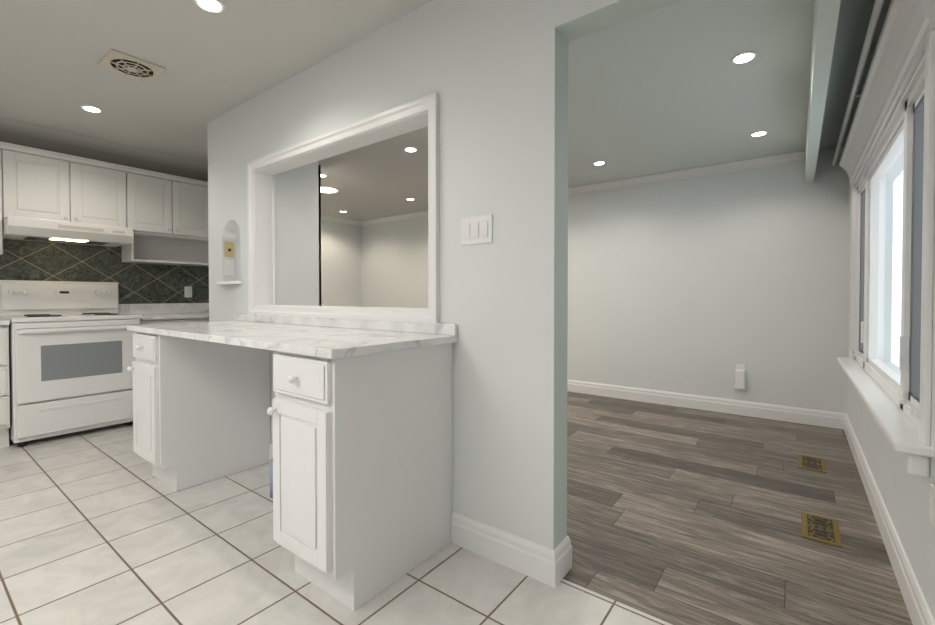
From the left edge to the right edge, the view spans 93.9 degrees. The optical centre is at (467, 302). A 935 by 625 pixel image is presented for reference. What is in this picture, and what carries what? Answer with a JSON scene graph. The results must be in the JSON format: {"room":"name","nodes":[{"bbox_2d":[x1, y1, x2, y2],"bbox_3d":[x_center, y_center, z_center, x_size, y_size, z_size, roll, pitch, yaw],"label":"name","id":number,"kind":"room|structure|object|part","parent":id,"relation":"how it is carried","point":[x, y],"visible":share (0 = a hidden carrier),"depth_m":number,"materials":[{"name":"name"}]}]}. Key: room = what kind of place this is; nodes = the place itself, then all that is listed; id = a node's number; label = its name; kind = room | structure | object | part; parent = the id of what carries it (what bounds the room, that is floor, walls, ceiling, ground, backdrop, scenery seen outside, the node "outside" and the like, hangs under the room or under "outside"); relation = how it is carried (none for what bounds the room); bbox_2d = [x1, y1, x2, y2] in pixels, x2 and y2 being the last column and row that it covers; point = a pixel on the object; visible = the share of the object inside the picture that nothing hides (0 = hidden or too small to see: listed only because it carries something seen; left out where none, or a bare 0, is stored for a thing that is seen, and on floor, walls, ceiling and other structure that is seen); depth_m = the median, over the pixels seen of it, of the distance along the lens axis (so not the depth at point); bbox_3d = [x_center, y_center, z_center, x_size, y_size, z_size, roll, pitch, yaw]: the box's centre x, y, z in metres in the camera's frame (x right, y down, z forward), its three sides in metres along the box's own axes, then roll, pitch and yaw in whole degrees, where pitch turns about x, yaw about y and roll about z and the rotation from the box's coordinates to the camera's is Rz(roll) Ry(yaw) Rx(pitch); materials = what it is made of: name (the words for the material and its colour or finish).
{"room":"kitchen","nodes":[
{"label":"kitchen","id":0,"kind":"room"},
{"bbox_2d":[0,0,432,163],"bbox_3d":[-1.748,-1.423,1.518,5.710,0.120,4.550,1,1,37],"label":"ceiling","id":1,"kind":"structure","parent":0,"point":[231,56],"depth_m":2.43,"materials":[{"name":"paint"}]},
{"bbox_2d":[81,105,102,112],"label":"recessed light","id":2,"kind":"object","parent":1,"relation":"in","point":[89,108],"depth_m":3.11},
{"bbox_2d":[0,117,207,181],"bbox_3d":[-3.824,-1.291,3.084,0.310,0.190,4.350,1,1,37],"label":"bulkhead soffit","id":3,"kind":"structure","parent":1,"relation":"attached to","point":[30,135],"depth_m":3.71,"materials":[{"name":"white paint"}]},
{"bbox_2d":[98,49,165,82],"bbox_3d":[-1.949,-1.367,2.540,0.260,0.025,0.260,1,1,37],"label":"vent","id":4,"kind":"object","parent":1,"relation":"attached to","point":[125,64],"visible":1,"depth_m":2.52,"materials":[{"name":"beige plastic"}]},
{"bbox_2d":[194,0,223,12],"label":"recessed light","id":5,"kind":"object","parent":1,"relation":"in","point":[214,6],"depth_m":2.00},
{"bbox_2d":[207,97,318,321],"bbox_3d":[-1.574,-0.177,3.371,0.720,2.427,0.490,1,1,37],"label":"wall","id":6,"kind":"structure","parent":0,"point":[231,144],"depth_m":3.21,"materials":[{"name":"paint"}]},
{"bbox_2d":[216,281,241,284],"bbox_3d":[-1.738,-0.146,3.136,0.340,0.022,0.075,1,1,37],"label":"niche shelf","id":7,"kind":"object","parent":6,"relation":"attached to","point":[226,282],"visible":1,"depth_m":3.06,"materials":[{"name":"white wood"}]},
{"bbox_2d":[224,242,233,257],"bbox_3d":[-1.791,-0.402,3.287,0.008,0.115,0.070,1,1,37],"label":"outlet","id":8,"kind":"object","parent":6,"relation":"attached to","point":[229,252],"depth_m":3.28,"materials":[{"name":"gold plastic"}]},
{"bbox_2d":[225,260,233,274],"bbox_3d":[-1.791,-0.266,3.289,0.008,0.115,0.070,1,1,37],"label":"outlet","id":9,"kind":"object","parent":6,"relation":"attached to","point":[229,264],"depth_m":3.28,"materials":[{"name":"white plastic"}]},
{"bbox_2d":[318,165,320,305],"bbox_3d":[-2.414,-0.195,4.599,2.260,2.427,0.460,1,1,37],"label":"wall","id":10,"kind":"structure","parent":0,"point":[319,173],"depth_m":4.09,"materials":[{"name":"paint"}]},
{"bbox_2d":[0,422,671,624],"bbox_3d":[-2.019,1.099,1.195,5.710,0.060,3.650,1,1,37],"label":"floor","id":11,"kind":"structure","parent":0,"point":[102,526],"depth_m":1.76,"materials":[{"name":"white tile"}]},
{"bbox_2d":[0,319,9,447],"bbox_3d":[-3.753,0.535,2.920,0.638,1.017,0.900,1,1,37],"label":"base cabinet","id":12,"kind":"object","parent":11,"relation":"on","point":[4,388],"visible":1,"depth_m":3.09,"materials":[{"name":"wood"}]},
{"bbox_2d":[0,319,9,324],"bbox_3d":[-3.756,0.091,2.915,0.632,0.130,0.900,1,1,37],"label":"countertop","id":13,"kind":"structure","parent":12,"relation":"on","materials":[{"name":"stone"}]},
{"bbox_2d":[0,280,141,446],"bbox_3d":[-3.219,0.425,3.567,0.703,1.217,0.768,1,1,37],"label":"range","id":14,"kind":"object","parent":11,"relation":"on","point":[71,358],"visible":1,"depth_m":3.39,"materials":[{"name":"white metal"}]},
{"bbox_2d":[119,303,208,324],"bbox_3d":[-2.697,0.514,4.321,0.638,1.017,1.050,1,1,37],"label":"countertop","id":15,"kind":"structure","parent":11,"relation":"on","point":[162,313],"depth_m":4.18,"materials":[{"name":"stone"}]},
{"bbox_2d":[127,329,262,490],"bbox_3d":[-1.637,0.605,2.718,0.380,0.885,0.640,1,1,37],"label":"base cabinet","id":16,"kind":"object","parent":11,"relation":"on","point":[198,405],"depth_m":2.52,"materials":[{"name":"wood"}]},
{"bbox_2d":[270,458,272,497],"bbox_3d":[-1.050,0.923,2.379,0.050,0.257,0.050,1,1,37],"label":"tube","id":17,"kind":"object","parent":11,"relation":"on","point":[271,478],"visible":0.21,"depth_m":2.36,"materials":[{"name":"blue"}]},
{"bbox_2d":[263,345,452,610],"bbox_3d":[-0.405,0.618,1.789,0.365,0.885,0.640,1,1,37],"label":"base cabinet","id":18,"kind":"object","parent":11,"relation":"on","point":[359,411],"depth_m":1.58,"materials":[{"name":"wood"}]},
{"bbox_2d":[127,321,456,360],"bbox_3d":[-1.030,0.151,2.249,1.984,0.031,0.650,1,1,37],"label":"countertop","id":19,"kind":"structure","parent":18,"relation":"on","point":[338,343],"depth_m":1.88,"materials":[{"name":"white stone"}]},
{"bbox_2d":[321,220,361,306],"bbox_3d":[-2.461,-0.220,6.330,0.100,2.427,2.450,1,1,37],"label":"wall","id":20,"kind":"structure","parent":0,"point":[341,264],"depth_m":6.87,"materials":[{"name":"paint"}]},
{"bbox_2d":[321,214,359,225],"bbox_3d":[-2.423,-1.281,6.230,0.062,0.072,2.160,1,1,37],"label":"crown molding","id":21,"kind":"structure","parent":20,"relation":"attached to","point":[323,217],"depth_m":6.81,"materials":[{"name":"white wood"}]},
{"bbox_2d":[255,0,680,549],"bbox_3d":[-0.096,-0.157,2.026,3.260,2.427,0.120,1,1,37],"label":"wall","id":22,"kind":"structure","parent":0,"point":[484,69],"depth_m":1.79,"materials":[{"name":"paint"}]},
{"bbox_2d":[269,443,272,462],"bbox_3d":[-0.828,0.985,2.508,1.166,0.130,0.017,1,1,37],"label":"baseboard","id":23,"kind":"structure","parent":22,"relation":"attached to","point":[271,444],"depth_m":2.84,"materials":[{"name":"white wood"}]},
{"bbox_2d":[247,93,438,322],"bbox_3d":[-0.767,-0.431,2.528,1.694,1.027,0.168,1,1,37],"label":"window frame","id":24,"kind":"structure","parent":22,"relation":"attached to","point":[420,113],"depth_m":2.45,"materials":[{"name":"white wood"}]},
{"bbox_2d":[236,313,456,332],"bbox_3d":[-0.841,0.107,2.500,1.984,0.050,0.021,1,1,37],"label":"backsplash","id":25,"kind":"structure","parent":22,"relation":"attached to","point":[404,327],"depth_m":2.29,"materials":[{"name":"white stone"}]},
{"bbox_2d":[461,214,491,244],"bbox_3d":[0.035,-0.308,1.843,0.164,0.116,0.010,1,1,37],"label":"switch plate","id":26,"kind":"object","parent":22,"relation":"attached to","point":[476,230],"visible":1,"depth_m":1.84,"materials":[{"name":"white plastic"}]},
{"bbox_2d":[451,512,564,587],"bbox_3d":[0.132,0.995,1.785,0.500,0.130,0.017,1,1,37],"label":"baseboard","id":27,"kind":"structure","parent":22,"relation":"attached to","point":[544,564],"depth_m":1.75,"materials":[{"name":"white wood"}]},
{"bbox_2d":[560,536,571,574],"bbox_3d":[-0.397,0.987,2.343,2.017,0.130,0.037,1,1,37],"label":"baseboard","id":28,"kind":"structure","parent":22,"relation":"attached to","point":[567,541],"depth_m":1.72,"materials":[{"name":"white wood"}]},
{"bbox_2d":[318,0,814,220],"bbox_3d":[-0.181,-1.404,4.138,6.360,0.235,3.180,1,1,37],"label":"ceiling","id":29,"kind":"structure","parent":0,"point":[670,88],"depth_m":2.79,"materials":[{"name":"paint"}]},
{"bbox_2d":[321,186,339,192],"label":"recessed light","id":30,"kind":"object","parent":29,"relation":"in","point":[324,189],"depth_m":4.94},
{"bbox_2d":[404,147,416,151],"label":"recessed light","id":31,"kind":"object","parent":29,"relation":"in","point":[409,149],"depth_m":3.62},
{"bbox_2d":[593,161,605,164],"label":"recessed light","id":32,"kind":"object","parent":29,"relation":"in","point":[598,162],"depth_m":4.00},
{"bbox_2d":[731,51,756,63],"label":"recessed light","id":33,"kind":"object","parent":29,"relation":"in","point":[743,57],"depth_m":2.23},
{"bbox_2d":[750,131,767,136],"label":"recessed light","id":34,"kind":"object","parent":29,"relation":"in","point":[759,133],"depth_m":3.27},
{"bbox_2d":[805,0,840,182],"bbox_3d":[1.964,-1.134,2.462,0.057,0.275,3.076,1,1,37],"label":"beam","id":35,"kind":"structure","parent":29,"relation":"attached to","point":[825,18],"depth_m":1.90,"materials":[{"name":"paint"}]},
{"bbox_2d":[814,0,890,178],"bbox_3d":[2.078,-1.131,2.377,0.226,0.270,3.076,1,1,37],"label":"cavity","id":36,"kind":"object","parent":29,"relation":"attached to","point":[854,17],"visible":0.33,"depth_m":2.27,"materials":[{"name":"grey paint"}]},
{"bbox_2d":[361,147,848,413],"bbox_3d":[0.746,-0.206,5.385,6.360,2.427,0.100,1,1,37],"label":"wall","id":37,"kind":"structure","parent":0,"point":[702,285],"depth_m":4.17,"materials":[{"name":"paint"}]},
{"bbox_2d":[360,150,804,225],"bbox_3d":[0.542,-1.269,5.421,5.773,0.072,0.062,1,1,37],"label":"crown molding","id":38,"kind":"structure","parent":37,"relation":"attached to","point":[792,157],"depth_m":4.30,"materials":[{"name":"white wood"}]},
{"bbox_2d":[567,380,840,428],"bbox_3d":[0.659,0.942,5.395,6.030,0.130,0.017,1,1,37],"label":"baseboard","id":39,"kind":"structure","parent":37,"relation":"attached to","point":[744,408],"depth_m":4.12,"materials":[{"name":"white wood"}]},
{"bbox_2d":[735,364,744,389],"bbox_3d":[2.492,0.678,3.994,0.080,0.225,0.040,1,1,37],"label":"outlet","id":40,"kind":"object","parent":37,"relation":"attached to","point":[740,377],"visible":1,"depth_m":3.98,"materials":[{"name":"white plastic"}]},
{"bbox_2d":[563,391,912,624],"bbox_3d":[-0.202,1.056,4.146,6.360,0.060,3.250,1,1,37],"label":"floor","id":41,"kind":"structure","parent":0,"point":[676,515],"depth_m":2.13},
{"bbox_2d":[798,454,826,472],"bbox_3d":[2.238,1.042,2.839,0.140,0.005,0.285,1,1,37],"label":"floor vent","id":42,"kind":"object","parent":41,"relation":"in","point":[812,463],"visible":1,"depth_m":2.83,"materials":[{"name":"gold metal"}]},
{"bbox_2d":[801,512,842,547],"bbox_3d":[1.650,1.054,2.043,0.140,0.005,0.285,1,1,37],"label":"floor vent","id":43,"kind":"object","parent":41,"relation":"in","point":[822,529],"visible":1,"depth_m":2.03,"materials":[{"name":"gold metal"}]},
{"bbox_2d":[846,53,934,620],"bbox_3d":[1.159,-0.139,0.817,0.200,2.427,6.900,1,1,37],"label":"wall","id":44,"kind":"structure","parent":0,"point":[905,495],"depth_m":1.82,"materials":[{"name":"paint"}]},
{"bbox_2d":[832,0,883,165],"bbox_3d":[2.110,-1.095,2.328,0.118,0.026,2.880,1,1,37],"label":"curtain rod","id":45,"kind":"object","parent":44,"relation":"attached to","point":[875,15],"visible":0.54,"depth_m":2.01,"materials":[{"name":"white metal"}]},
{"bbox_2d":[837,0,934,476],"bbox_3d":[2.145,-0.259,2.277,0.185,1.570,2.440,1,1,37],"label":"window unit","id":46,"kind":"structure","parent":44,"relation":"in","point":[906,135],"depth_m":1.74,"materials":[{"name":"white plastic"}]},
{"label":"glass","id":47,"kind":"part","parent":46,"relation":"part of","materials":[{"name":"glass"}]},
{"bbox_2d":[841,413,934,624],"bbox_3d":[1.072,1.008,0.899,0.017,0.130,6.700,1,1,37],"label":"baseboard","id":48,"kind":"structure","parent":44,"relation":"attached to","point":[919,612],"depth_m":1.78,"materials":[{"name":"white wood"}]},
{"bbox_2d":[930,484,934,528],"bbox_3d":[1.380,0.603,1.294,0.008,0.115,0.070,1,1,37],"label":"outlet","id":49,"kind":"object","parent":44,"relation":"attached to","point":[932,504],"visible":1,"depth_m":1.29,"materials":[{"name":"white plastic"}]},
{"bbox_3d":[-4.018,-0.174,3.184,0.100,2.427,4.450,1,1,37],"label":"wall","id":50,"kind":"structure","parent":0,"visible":0},
{"bbox_2d":[0,221,19,254],"bbox_3d":[-3.740,-0.775,3.185,0.317,0.814,0.576,1,1,37],"label":"upper cabinet","id":51,"kind":"object","parent":50,"relation":"attached to","point":[8,229],"depth_m":3.25,"materials":[{"name":"white wood"}]},
{"bbox_2d":[0,141,83,228],"bbox_3d":[-3.472,-0.915,3.540,0.317,0.545,0.443,1,1,37],"label":"upper cabinet","id":52,"kind":"object","parent":50,"relation":"attached to","point":[40,189],"depth_m":3.42,"materials":[{"name":"white wood"}]},
{"bbox_2d":[3,216,132,246],"bbox_3d":[-3.305,-0.574,3.618,0.497,0.135,0.754,1,1,37],"label":"range hood","id":53,"kind":"object","parent":52,"relation":"attached to","point":[14,227],"depth_m":3.47,"materials":[{"name":"beige plastic"}]},
{"bbox_2d":[0,239,208,303],"bbox_3d":[-3.946,-0.273,3.191,0.006,0.790,4.350,1,1,37],"label":"tile backsplash","id":54,"kind":"structure","parent":50,"relation":"attached to","point":[140,283],"depth_m":4.00,"materials":[{"name":"green tile"}]},
{"bbox_2d":[184,286,191,296],"bbox_3d":[-2.911,-0.115,4.555,0.009,0.115,0.070,1,1,37],"label":"outlet","id":55,"kind":"object","parent":54,"relation":"attached to","point":[187,291],"visible":1,"depth_m":4.55,"materials":[{"name":"white plastic"}]},
{"bbox_2d":[72,158,139,236],"bbox_3d":[-3.262,-0.919,3.818,0.317,0.545,0.506,1,1,37],"label":"upper cabinet","id":56,"kind":"object","parent":50,"relation":"attached to","point":[139,215],"depth_m":3.77,"materials":[{"name":"white wood"}]},
{"bbox_2d":[128,169,183,240],"bbox_3d":[-3.041,-0.923,4.111,0.317,0.545,0.479,1,1,37],"label":"upper cabinet","id":57,"kind":"object","parent":50,"relation":"attached to","point":[161,195],"depth_m":4.08,"materials":[{"name":"white wood"}]},
{"bbox_2d":[172,177,207,244],"bbox_3d":[-2.829,-0.927,4.393,0.317,0.545,0.480,1,1,37],"label":"upper cabinet","id":58,"kind":"object","parent":50,"relation":"attached to","point":[195,192],"depth_m":4.32,"materials":[{"name":"white wood"}]}
]}

